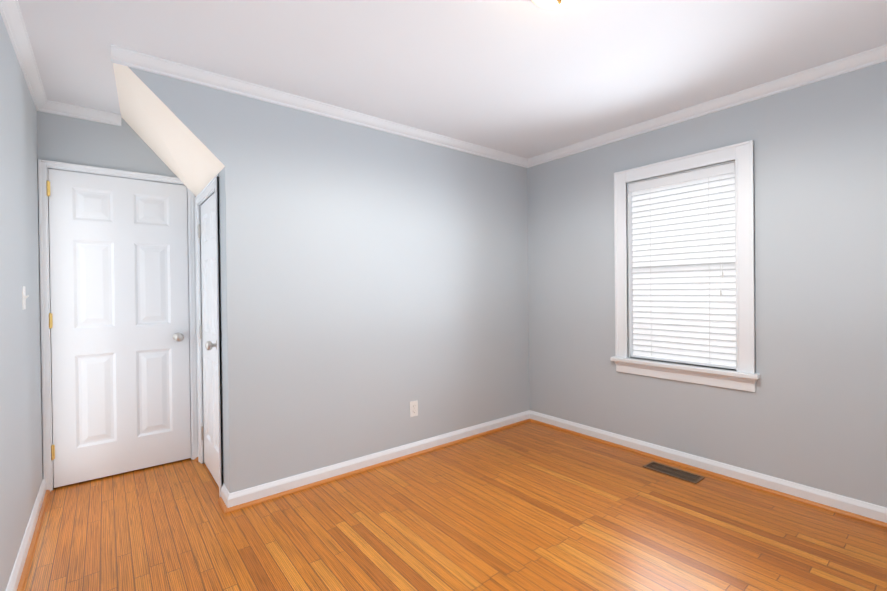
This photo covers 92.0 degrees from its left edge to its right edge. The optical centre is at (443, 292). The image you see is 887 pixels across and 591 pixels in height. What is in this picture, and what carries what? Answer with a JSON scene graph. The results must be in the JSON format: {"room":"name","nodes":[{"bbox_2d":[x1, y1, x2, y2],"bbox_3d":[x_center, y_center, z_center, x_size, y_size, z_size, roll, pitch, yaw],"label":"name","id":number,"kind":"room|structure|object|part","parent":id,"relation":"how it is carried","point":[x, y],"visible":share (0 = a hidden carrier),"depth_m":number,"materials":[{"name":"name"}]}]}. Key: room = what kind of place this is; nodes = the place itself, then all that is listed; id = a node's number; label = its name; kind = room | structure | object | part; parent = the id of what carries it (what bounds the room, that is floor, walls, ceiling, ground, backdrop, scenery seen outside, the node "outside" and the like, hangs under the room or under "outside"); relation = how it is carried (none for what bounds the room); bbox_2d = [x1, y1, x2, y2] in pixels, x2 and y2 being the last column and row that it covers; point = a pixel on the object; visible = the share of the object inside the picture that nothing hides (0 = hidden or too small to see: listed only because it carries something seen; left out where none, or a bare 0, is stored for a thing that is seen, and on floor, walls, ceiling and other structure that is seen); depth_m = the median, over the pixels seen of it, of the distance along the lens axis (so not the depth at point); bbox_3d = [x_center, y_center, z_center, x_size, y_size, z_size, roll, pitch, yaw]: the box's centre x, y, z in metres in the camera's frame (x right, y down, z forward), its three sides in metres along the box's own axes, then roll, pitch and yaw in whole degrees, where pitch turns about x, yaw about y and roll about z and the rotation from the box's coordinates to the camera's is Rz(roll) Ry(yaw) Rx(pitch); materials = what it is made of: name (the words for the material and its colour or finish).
{"room":"empty bedroom","nodes":[
{"label":"empty bedroom","id":0,"kind":"room"},
{"bbox_2d":[0,13,42,590],"bbox_3d":[-1.294,0.022,1.006,0.150,2.440,4.410,-1,0,-38],"label":"wall","id":1,"kind":"structure","parent":0,"point":[21,462],"depth_m":1.98,"materials":[{"name":"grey paint"}]},
{"bbox_2d":[22,286,28,309],"bbox_3d":[-2.069,0.024,2.121,0.020,0.115,0.070,-1,0,-38],"label":"switch plate","id":2,"kind":"object","parent":1,"relation":"attached to","point":[24,296],"visible":1,"depth_m":2.09,"materials":[{"name":"white plastic"}]},
{"bbox_2d":[6,479,45,590],"bbox_3d":[-1.163,1.196,0.999,0.016,0.091,4.240,-1,0,-38],"label":"baseboard","id":3,"kind":"structure","parent":1,"relation":"attached to","point":[17,570],"depth_m":2.01,"materials":[{"name":"white paint"}]},
{"bbox_2d":[0,0,51,113],"bbox_3d":[-1.182,-1.166,1.003,0.052,0.065,4.260,-1,0,-38],"label":"crown molding","id":4,"kind":"structure","parent":1,"relation":"attached to","point":[11,15],"depth_m":2.05,"materials":[{"name":"white paint"}]},
{"bbox_2d":[17,490,49,590],"bbox_3d":[-1.154,1.232,1.016,0.018,0.018,4.224,-1,0,-38],"label":"trim","id":5,"kind":"structure","parent":1,"relation":"attached to","point":[24,575],"depth_m":2.08,"materials":[{"name":"orange wood"}]},
{"bbox_2d":[37,111,197,486],"bbox_3d":[-2.174,0.020,3.027,0.980,2.440,0.150,-1,0,-38],"label":"wall","id":6,"kind":"structure","parent":0,"point":[124,146],"depth_m":2.83,"materials":[{"name":"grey paint"}]},
{"bbox_2d":[52,101,120,125],"bbox_3d":[-2.321,-1.165,2.785,0.360,0.065,0.052,-1,0,-38],"label":"crown molding","id":7,"kind":"structure","parent":6,"relation":"attached to","point":[58,108],"depth_m":2.78,"materials":[{"name":"white paint"}]},
{"bbox_2d":[38,159,197,491],"bbox_3d":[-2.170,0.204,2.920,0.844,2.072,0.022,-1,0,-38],"label":"door frame","id":8,"kind":"structure","parent":6,"relation":"attached to","point":[44,303],"depth_m":2.68,"materials":[{"name":"white paint"}]},
{"bbox_2d":[46,169,190,487],"bbox_3d":[-2.190,0.221,2.936,0.766,2.015,0.049,-1,0,-38],"label":"entry door","id":9,"kind":"structure","parent":6,"relation":"in","point":[119,296],"depth_m":2.90,"materials":[{"name":"white paint"}]},
{"bbox_3d":[-2.481,-0.655,2.685,0.020,0.100,0.012,-1,0,-38],"label":"entry door hinge","id":10,"kind":"part","parent":9,"relation":"part of","materials":[{"name":"gold metal"}]},
{"bbox_3d":[-2.471,0.175,2.690,0.020,0.100,0.012,-1,0,-38],"label":"entry door hinge","id":11,"kind":"part","parent":9,"relation":"part of","materials":[{"name":"gold metal"}]},
{"bbox_3d":[-2.462,1.005,2.695,0.020,0.100,0.012,-1,0,-38],"label":"entry door hinge","id":12,"kind":"part","parent":9,"relation":"part of","materials":[{"name":"gold metal"}]},
{"bbox_2d":[173,333,183,341],"bbox_3d":[-1.915,0.321,3.096,0.064,0.064,0.070,-1,0,-38],"label":"door knob","id":13,"kind":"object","parent":9,"relation":"attached to","point":[178,337],"depth_m":3.07,"materials":[{"name":"grey metal"}]},
{"bbox_2d":[113,63,224,195],"bbox_3d":[-1.743,-0.958,2.650,0.506,0.490,0.980,-1,0,-38],"label":"soffit","id":14,"kind":"structure","parent":0,"point":[177,126],"depth_m":2.40,"materials":[{"name":"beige paint"}]},
{"bbox_2d":[200,172,223,469],"bbox_3d":[-1.533,0.013,2.909,0.120,2.440,0.830,-1,0,-38],"label":"wall","id":15,"kind":"structure","parent":0,"point":[218,174],"depth_m":2.56,"materials":[{"name":"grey paint"}]},
{"bbox_2d":[198,224,200,237],"bbox_3d":[-1.758,-0.445,3.082,0.012,0.100,0.020,-1,0,-38],"label":"closet door hinge","id":16,"kind":"object","parent":15,"relation":"attached to","point":[199,234],"visible":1,"depth_m":3.08,"materials":[{"name":"grey metal"}]},
{"bbox_2d":[201,426,203,439],"bbox_3d":[-1.742,1.014,3.091,0.012,0.100,0.020,-1,0,-38],"label":"closet door hinge","id":17,"kind":"object","parent":15,"relation":"attached to","point":[202,435],"visible":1,"depth_m":3.09,"materials":[{"name":"grey metal"}]},
{"bbox_2d":[200,193,218,485],"bbox_3d":[-1.538,0.297,2.860,0.035,1.850,0.614,-1,0,-38],"label":"closet door","id":18,"kind":"structure","parent":15,"relation":"in","point":[209,330],"depth_m":2.87,"materials":[{"name":"white paint"}]},
{"bbox_2d":[205,340,216,349],"bbox_3d":[-1.429,0.324,2.638,0.070,0.064,0.064,-1,0,-38],"label":"door knob","id":19,"kind":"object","parent":18,"relation":"attached to","point":[209,345],"depth_m":2.61,"materials":[{"name":"grey metal"}]},
{"bbox_2d":[195,176,223,496],"bbox_3d":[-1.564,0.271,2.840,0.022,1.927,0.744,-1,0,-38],"label":"trim","id":20,"kind":"structure","parent":15,"relation":"attached to","point":[211,186],"depth_m":2.58,"materials":[{"name":"white paint"}]},
{"bbox_2d":[220,91,529,492],"bbox_3d":[-0.261,-0.004,3.292,2.590,2.440,0.150,-1,0,-38],"label":"wall","id":21,"kind":"structure","parent":0,"point":[374,283],"depth_m":2.93,"materials":[{"name":"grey paint"}]},
{"bbox_2d":[111,44,527,167],"bbox_3d":[-0.433,-1.188,3.030,3.036,0.065,0.052,-1,0,-38],"label":"crown molding","id":22,"kind":"structure","parent":21,"relation":"attached to","point":[119,55],"depth_m":2.61,"materials":[{"name":"white paint"}]},
{"bbox_2d":[222,419,529,512],"bbox_3d":[-0.215,1.207,3.197,2.580,0.018,0.018,-1,0,-38],"label":"trim","id":23,"kind":"structure","parent":21,"relation":"attached to","point":[226,510],"depth_m":2.90,"materials":[{"name":"orange wood"}]},
{"bbox_2d":[222,410,529,507],"bbox_3d":[-0.220,1.171,3.228,2.576,0.091,0.036,-1,0,-38],"label":"baseboard","id":24,"kind":"structure","parent":21,"relation":"attached to","point":[267,489],"depth_m":2.92,"materials":[{"name":"white paint"}]},
{"bbox_2d":[410,400,417,416],"bbox_3d":[-0.221,0.871,3.220,0.070,0.115,0.008,-1,0,-38],"label":"outlet","id":25,"kind":"object","parent":21,"relation":"attached to","point":[413,408],"visible":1,"depth_m":3.22,"materials":[{"name":"white plastic"}]},
{"bbox_2d":[18,0,886,158],"bbox_3d":[0.188,-1.251,2.088,3.850,0.060,4.560,-1,0,-38],"label":"ceiling","id":26,"kind":"structure","parent":0,"point":[527,79],"depth_m":2.16,"materials":[{"name":"white paint"}]},
{"bbox_2d":[532,0,578,9],"bbox_3d":[0.454,-1.176,1.674,0.264,0.092,0.264,-1,0,-38],"label":"ceiling light","id":27,"kind":"object","parent":26,"relation":"attached to","point":[552,4],"visible":1,"depth_m":1.72,"materials":[{"name":"white glass"}]},
{"bbox_2d":[23,421,886,590],"bbox_3d":[0.216,1.248,2.104,3.850,0.060,4.560,-1,0,-38],"label":"floor","id":28,"kind":"structure","parent":0,"point":[529,506],"depth_m":2.18,"materials":[{"name":"brown wood"}]},
{"bbox_2d":[643,461,704,483],"bbox_3d":[1.531,1.194,2.859,0.140,0.010,0.340,-1,0,-38],"label":"floor vent","id":29,"kind":"object","parent":28,"relation":"in","point":[675,472],"visible":1,"depth_m":2.85,"materials":[{"name":"brown metal"}]},
{"bbox_2d":[527,61,886,507],"bbox_3d":[1.871,-0.025,2.889,0.250,2.440,3.430,-1,0,-38],"label":"wall","id":30,"kind":"structure","parent":0,"point":[811,411],"depth_m":2.55,"materials":[{"name":"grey paint"}]},
{"bbox_2d":[614,140,756,391],"bbox_3d":[1.718,-0.162,3.056,0.278,1.545,0.922,-1,0,-38],"label":"window","id":31,"kind":"structure","parent":30,"relation":"in","point":[741,154],"depth_m":2.81,"materials":[{"name":"white paint"}]},
{"bbox_2d":[629,162,735,369],"bbox_3d":[1.660,-0.168,3.009,0.073,1.319,0.698,-1,0,-38],"label":"window blinds","id":32,"kind":"object","parent":31,"relation":"attached to","point":[683,273],"visible":0.88,"depth_m":2.98,"materials":[{"name":"white paint"}]},
{"bbox_2d":[610,356,760,379],"bbox_3d":[1.657,0.511,3.005,0.155,0.030,0.960,-1,0,-38],"label":"window sill","id":33,"kind":"structure","parent":30,"relation":"attached to","point":[707,369],"depth_m":2.89,"materials":[{"name":"white paint"}]},
{"bbox_2d":[528,44,886,167],"bbox_3d":[1.767,-1.211,2.752,0.052,0.065,3.220,-1,0,-38],"label":"crown molding","id":34,"kind":"structure","parent":30,"relation":"attached to","point":[876,55],"depth_m":2.68,"materials":[{"name":"white paint"}]},
{"bbox_2d":[530,419,886,527],"bbox_3d":[1.804,1.187,2.756,0.018,0.018,3.218,-1,0,-38],"label":"trim","id":35,"kind":"structure","parent":30,"relation":"attached to","point":[829,508],"depth_m":2.71,"materials":[{"name":"orange wood"}]},
{"bbox_2d":[530,410,886,522],"bbox_3d":[1.817,1.151,2.767,0.016,0.091,3.250,-1,0,-38],"label":"baseboard","id":36,"kind":"structure","parent":30,"relation":"attached to","point":[861,508],"depth_m":2.72,"materials":[{"name":"white paint"}]}
]}

